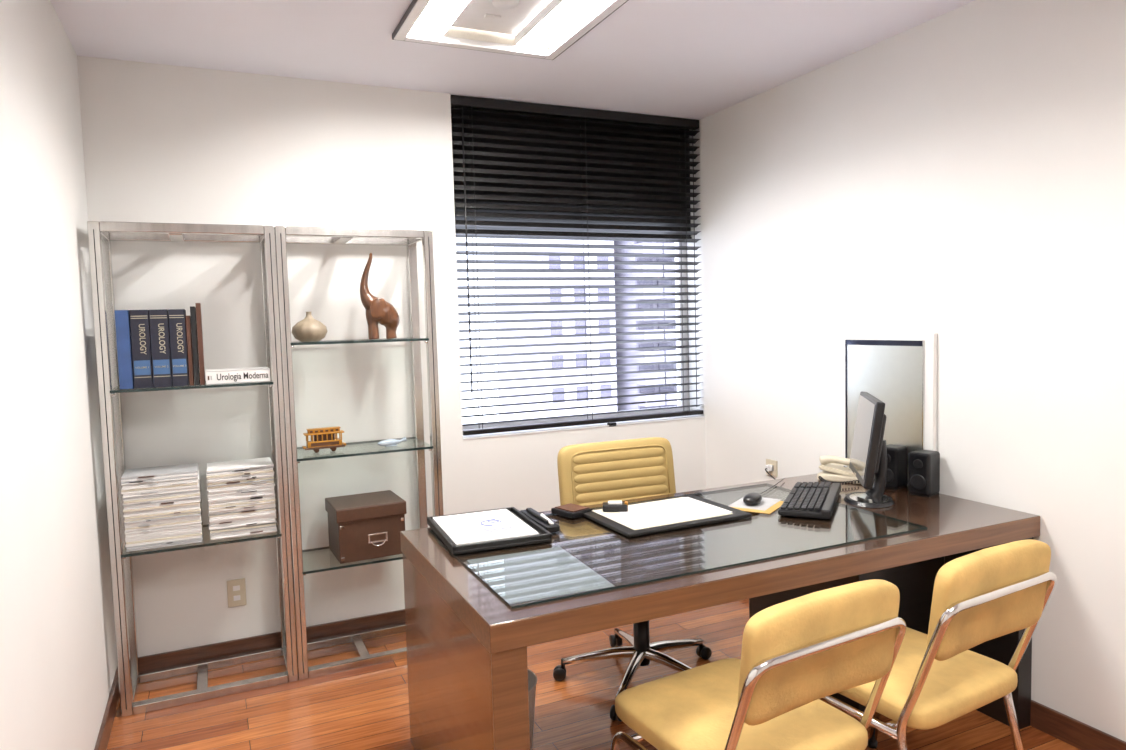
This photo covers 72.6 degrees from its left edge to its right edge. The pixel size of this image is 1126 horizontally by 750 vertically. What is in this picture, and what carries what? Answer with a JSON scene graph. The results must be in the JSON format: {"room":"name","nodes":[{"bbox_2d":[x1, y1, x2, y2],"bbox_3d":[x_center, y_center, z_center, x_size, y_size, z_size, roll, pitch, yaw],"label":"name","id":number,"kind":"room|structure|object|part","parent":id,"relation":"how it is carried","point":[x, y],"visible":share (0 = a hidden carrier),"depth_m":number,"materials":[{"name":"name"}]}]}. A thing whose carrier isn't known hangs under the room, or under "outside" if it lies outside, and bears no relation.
{"room":"office","nodes":[
{"label":"office","id":0,"kind":"room"},
{"bbox_2d":[0,0,116,749],"bbox_3d":[-0.967,0.040,0.867,0.200,2.758,5.377,-3,4,-25],"label":"wall","id":1,"kind":"structure","parent":0,"point":[58,654],"depth_m":2.14,"materials":[{"name":"paint"}]},
{"bbox_2d":[94,666,119,749],"bbox_3d":[-0.821,1.367,0.975,0.014,0.090,4.913,-3,4,-25],"label":"baseboard","id":2,"kind":"structure","parent":1,"relation":"attached to","point":[102,741],"depth_m":2.79,"materials":[{"name":"brown wood"}]},
{"bbox_2d":[77,56,705,656],"bbox_3d":[-0.600,-0.176,3.850,2.966,2.758,0.250,-3,4,-25],"label":"wall","id":3,"kind":"structure","parent":0,"point":[162,143],"depth_m":3.43,"materials":[{"name":"paint"}]},
{"bbox_2d":[227,578,246,607],"bbox_3d":[-1.440,0.961,3.384,0.075,0.120,0.012,-3,4,-25],"label":"wall outlet","id":4,"kind":"object","parent":3,"relation":"attached to","point":[236,588],"visible":1,"depth_m":3.38,"materials":[{"name":"beige plastic"}]},
{"bbox_2d":[139,609,404,671],"bbox_3d":[-0.509,1.161,3.822,2.966,0.090,0.014,-3,4,-25],"label":"baseboard","id":5,"kind":"structure","parent":3,"relation":"attached to","point":[166,659],"depth_m":3.42,"materials":[{"name":"brown wood"}]},
{"bbox_2d":[451,107,691,429],"bbox_3d":[0.070,-0.560,4.175,1.439,1.673,0.120,-3,4,-25],"label":"window","id":6,"kind":"structure","parent":3,"relation":"in","point":[461,213],"depth_m":4.11,"materials":[{"name":"white metal"}]},
{"bbox_2d":[450,95,703,435],"bbox_3d":[0.125,-0.550,4.050,1.427,1.671,0.064,-3,4,-25],"label":"blind","id":7,"kind":"object","parent":6,"relation":"attached to","point":[457,101],"visible":0.92,"depth_m":4.01,"materials":[{"name":"black plastic"}]},
{"bbox_2d":[463,415,704,439],"bbox_3d":[0.124,0.274,4.162,1.437,0.008,0.174,-3,4,-25],"label":"window sill","id":8,"kind":"structure","parent":3,"relation":"attached to","point":[477,436],"depth_m":4.07,"materials":[{"name":"white stone"}]},
{"bbox_2d":[50,0,974,119],"bbox_3d":[0.394,-1.325,1.526,2.966,0.200,5.177,-3,4,-25],"label":"ceiling","id":9,"kind":"structure","parent":0,"point":[687,59],"depth_m":3.05,"materials":[{"name":"paint"}]},
{"bbox_2d":[392,0,627,59],"bbox_3d":[-0.205,-1.331,2.735,0.668,0.122,0.678,-3,4,-25],"label":"ceiling light","id":10,"kind":"object","parent":9,"relation":"attached to","point":[542,29],"depth_m":2.89,"materials":[{"name":"white plastic"}]},
{"bbox_2d":[107,599,1079,749],"bbox_3d":[0.509,1.381,1.623,3.366,0.100,5.377,-3,4,-25],"label":"floor","id":11,"kind":"structure","parent":0,"point":[365,708],"depth_m":2.94,"materials":[{"name":"brown wood"}]},
{"bbox_2d":[87,221,443,717],"bbox_3d":[-1.187,0.329,3.257,1.282,1.865,0.332,-3,4,-25],"label":"shelf unit","id":12,"kind":"object","parent":11,"relation":"on","point":[294,646],"visible":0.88,"depth_m":3.13,"materials":[{"name":"metal"}]},
{"bbox_2d":[114,303,204,388],"bbox_3d":[-1.570,-0.117,3.004,0.289,0.318,0.208,-3,4,-25],"label":"books","id":13,"kind":"object","parent":12,"relation":"on","point":[156,348],"visible":1,"depth_m":2.91,"materials":[{"name":"blue paper"}]},
{"bbox_2d":[121,463,202,551],"bbox_3d":[-1.585,0.518,3.048,0.269,0.284,0.212,-3,4,-25],"label":"magazine stack","id":14,"kind":"object","parent":12,"relation":"on","point":[162,504],"visible":1,"depth_m":2.96,"materials":[{"name":"grey paper"}]},
{"bbox_2d":[206,367,269,384],"bbox_3d":[-1.318,0.002,3.109,0.234,0.052,0.178,-3,4,-25],"label":"book","id":15,"kind":"object","parent":12,"relation":"on","point":[252,374],"visible":1,"depth_m":3.04,"materials":[{"name":"white paper"}]},
{"bbox_2d":[206,457,276,540],"bbox_3d":[-1.328,0.505,3.166,0.253,0.280,0.211,-3,4,-25],"label":"magazine stack","id":16,"kind":"object","parent":12,"relation":"on","point":[241,495],"visible":1,"depth_m":3.08,"materials":[{"name":"white paper"}]},
{"bbox_2d":[291,312,327,341],"bbox_3d":[-1.079,-0.206,3.262,0.147,0.126,0.147,-3,4,-25],"label":"ceramic vase","id":17,"kind":"object","parent":12,"relation":"on","point":[309,329],"visible":1,"depth_m":3.22,"materials":[{"name":"beige ceramic"}]},
{"bbox_2d":[302,426,345,452],"bbox_3d":[-1.025,0.278,3.292,0.177,0.101,0.058,-3,4,-25],"label":"tram","id":18,"kind":"object","parent":12,"relation":"on","point":[324,438],"visible":1,"depth_m":3.27,"materials":[{"name":"brown wood"}]},
{"bbox_2d":[325,490,406,563],"bbox_3d":[-0.877,0.670,3.415,0.310,0.234,0.286,-3,4,-25],"label":"storage box","id":19,"kind":"object","parent":12,"relation":"on","point":[364,526],"visible":0.84,"depth_m":3.31,"materials":[{"name":"brown cardboard"}]},
{"bbox_2d":[360,253,399,339],"bbox_3d":[-0.809,-0.348,3.379,0.168,0.381,0.098,-3,4,-21],"label":"sculpture","id":20,"kind":"object","parent":12,"relation":"on","point":[378,310],"visible":1,"depth_m":3.35,"materials":[{"name":"brown wood"}]},
{"bbox_2d":[377,437,406,446],"bbox_3d":[-0.756,0.297,3.395,0.136,0.033,0.035,-4,5,-31],"label":"fish ornament","id":21,"kind":"object","parent":12,"relation":"on","point":[389,442],"visible":1,"depth_m":3.38,"materials":[{"name":"grey ceramic"}]},
{"bbox_2d":[528,669,536,749],"bbox_3d":[-0.207,1.161,2.616,0.248,0.240,0.248,-3,4,-25],"label":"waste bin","id":22,"kind":"object","parent":11,"relation":"on","point":[532,678],"visible":0.19,"depth_m":2.58,"materials":[{"name":"grey metal"}]},
{"bbox_2d":[553,437,711,721],"bbox_3d":[0.312,0.758,3.094,0.692,0.949,0.686,-3,4,-22],"label":"chair","id":23,"kind":"object","parent":11,"relation":"on","point":[618,470],"visible":0.38,"depth_m":3.16,"materials":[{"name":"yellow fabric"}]},
{"bbox_3d":[0.239,0.516,3.216,0.525,0.478,0.127,-3,4,-22],"label":"backrest","id":24,"kind":"part","parent":23,"relation":"part of","materials":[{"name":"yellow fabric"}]},
{"bbox_2d":[400,474,1039,749],"bbox_3d":[0.539,0.882,2.663,1.981,0.750,0.958,-3,4,-25],"label":"office desk","id":25,"kind":"object","parent":11,"relation":"on","point":[467,666],"visible":0.68,"depth_m":2.32,"materials":[{"name":"brown wood"}]},
{"bbox_2d":[467,547,613,603],"bbox_3d":[-0.075,0.557,2.163,0.300,0.001,0.400,-3,4,-22],"label":"paper sheet","id":26,"kind":"object","parent":25,"relation":"on","point":[549,572],"visible":1,"depth_m":2.14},
{"bbox_2d":[429,483,926,608],"bbox_3d":[0.363,0.515,2.550,1.443,0.006,0.793,-3,4,-25],"label":"glass desk top","id":27,"kind":"object","parent":25,"relation":"on","point":[923,527],"visible":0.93,"depth_m":2.24,"materials":[{"name":"clear glass"}]},
{"bbox_2d":[427,507,551,554],"bbox_3d":[-0.257,0.514,2.568,0.345,0.026,0.418,-3,4,-25],"label":"desk tray","id":28,"kind":"object","parent":27,"relation":"on","point":[544,535],"depth_m":2.41,"materials":[{"name":"black plastic"}]},
{"bbox_2d":[432,509,538,545],"bbox_3d":[-0.266,0.507,2.563,0.270,0.017,0.360,-3,4,-21],"label":"paper sheet","id":29,"kind":"object","parent":28,"relation":"on","point":[468,528],"visible":0.99,"depth_m":2.54,"materials":[{"name":"white paper"}]},
{"bbox_2d":[520,508,559,532],"bbox_3d":[-0.084,0.494,2.657,0.050,0.044,0.260,-3,4,-23],"label":"pen holder","id":30,"kind":"object","parent":27,"relation":"on","point":[542,520],"visible":0.88,"depth_m":2.60,"materials":[{"name":"black plastic"}]},
{"bbox_2d":[551,503,592,518],"bbox_3d":[0.033,0.492,2.788,0.100,0.024,0.120,-5,5,-42],"label":"tray","id":31,"kind":"object","parent":27,"relation":"on","point":[570,510],"visible":0.97,"depth_m":2.76,"materials":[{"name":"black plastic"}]},
{"bbox_2d":[583,494,751,536],"bbox_3d":[0.357,0.492,2.728,0.507,0.015,0.370,-3,4,-25],"label":"portfolio","id":32,"kind":"object","parent":27,"relation":"on","point":[685,511],"depth_m":2.67,"materials":[{"name":"white paper"}]},
{"bbox_2d":[729,497,783,513],"bbox_3d":[0.720,0.480,2.845,0.170,0.003,0.221,1,5,34],"label":"mouse pad","id":33,"kind":"object","parent":27,"relation":"on","point":[767,505],"visible":0.6,"depth_m":2.82,"materials":[{"name":"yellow paper"}]},
{"bbox_2d":[743,478,784,504],"bbox_3d":[0.802,0.445,3.049,0.062,0.038,0.548,0,4,26],"label":"computer mouse","id":34,"kind":"object","parent":33,"relation":"on","point":[752,498],"visible":1,"depth_m":2.82,"materials":[{"name":"black plastic"}]},
{"bbox_2d":[778,482,840,518],"bbox_3d":[0.925,0.456,2.854,0.175,0.036,0.470,0,4,24],"label":"keyboard","id":35,"kind":"object","parent":27,"relation":"on","point":[805,499],"visible":1,"depth_m":2.76,"materials":[{"name":"black plastic"}]},
{"bbox_2d":[817,455,874,484],"bbox_3d":[1.177,0.396,3.228,0.201,0.105,0.257,1,5,37],"label":"desk telephone","id":36,"kind":"object","parent":25,"relation":"on","point":[836,469],"visible":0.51,"depth_m":3.23,"materials":[{"name":"beige plastic"}]},
{"bbox_2d":[844,391,893,507],"bbox_3d":[1.143,0.280,2.866,0.176,0.401,0.400,-1,4,14],"label":"computer monitor","id":37,"kind":"object","parent":25,"relation":"on","point":[868,458],"visible":1,"depth_m":2.81,"materials":[{"name":"black plastic"}]},
{"bbox_2d":[885,444,907,489],"bbox_3d":[1.330,0.370,3.096,0.098,0.168,0.085,-5,5,-39],"label":"speaker","id":38,"kind":"object","parent":25,"relation":"on","point":[897,477],"visible":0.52,"depth_m":3.06},
{"bbox_2d":[908,449,939,496],"bbox_3d":[1.393,0.378,2.960,0.098,0.168,0.085,-5,5,-39],"label":"speaker","id":39,"kind":"object","parent":25,"relation":"on","point":[923,465],"visible":1,"depth_m":2.93},
{"bbox_2d":[611,579,906,749],"bbox_3d":[0.451,0.888,1.920,0.494,0.849,0.598,-4,5,-30],"label":"chair","id":40,"kind":"object","parent":11,"relation":"on","point":[798,652],"visible":1,"depth_m":1.74,"materials":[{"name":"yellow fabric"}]},
{"bbox_2d":[820,539,1056,749],"bbox_3d":[0.972,0.855,2.192,0.494,0.849,0.598,-4,5,-30],"label":"chair","id":41,"kind":"object","parent":11,"relation":"on","point":[934,680],"visible":0.77,"depth_m":1.97,"materials":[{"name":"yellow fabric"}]},
{"bbox_2d":[603,501,627,511],"bbox_3d":[0.188,0.471,2.759,0.098,0.033,0.082,-3,4,-25],"label":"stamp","id":42,"kind":"object","parent":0,"point":[610,506],"depth_m":2.74,"materials":[{"name":"black plastic"}]},
{"bbox_2d":[685,0,1125,741],"bbox_3d":[1.908,-0.129,2.181,0.200,2.758,5.377,-3,4,-25],"label":"wall","id":43,"kind":"structure","parent":0,"point":[958,175],"depth_m":2.81,"materials":[{"name":"paint"}]},
{"bbox_2d":[766,459,777,476],"bbox_3d":[1.054,0.468,3.873,0.012,0.080,0.080,-3,4,-25],"label":"wall outlet","id":44,"kind":"object","parent":43,"relation":"attached to","point":[773,463],"visible":0.8,"depth_m":3.85,"materials":[{"name":"beige plastic"}]},
{"bbox_2d":[765,465,774,478],"bbox_3d":[1.114,0.618,3.691,0.056,0.306,0.428,-3,4,-25],"label":"plug","id":45,"kind":"object","parent":44,"relation":"attached to","point":[767,467],"visible":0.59,"depth_m":3.85,"materials":[{"name":"white plastic"}]},
{"bbox_2d":[845,333,936,479],"bbox_3d":[1.345,0.124,3.170,0.028,0.597,0.445,-3,4,-25],"label":"wall mirror","id":46,"kind":"object","parent":43,"relation":"attached to","point":[899,370],"visible":0.77,"depth_m":3.11,"materials":[{"name":"mirror"}]},
{"bbox_2d":[1030,700,1125,749],"bbox_3d":[1.861,1.209,2.200,0.014,0.090,4.913,-3,4,-25],"label":"baseboard","id":47,"kind":"structure","parent":43,"relation":"attached to","point":[1080,735],"depth_m":2.55,"materials":[{"name":"brown wood"}]},
{"label":"outside","id":48,"kind":"structure","parent":0,"visible":0},
{"bbox_2d":[493,238,616,420],"bbox_3d":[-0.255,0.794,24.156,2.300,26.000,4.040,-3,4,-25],"label":"apartment building","id":49,"kind":"structure","parent":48,"point":[506,392],"depth_m":22.40,"materials":[{"name":"white concrete"}]},
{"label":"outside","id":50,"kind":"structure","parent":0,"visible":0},
{"bbox_2d":[614,241,676,410],"bbox_3d":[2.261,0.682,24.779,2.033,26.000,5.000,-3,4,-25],"label":"apartment building","id":51,"kind":"structure","parent":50,"point":[652,251],"depth_m":22.51,"materials":[{"name":"white concrete"}]}
]}

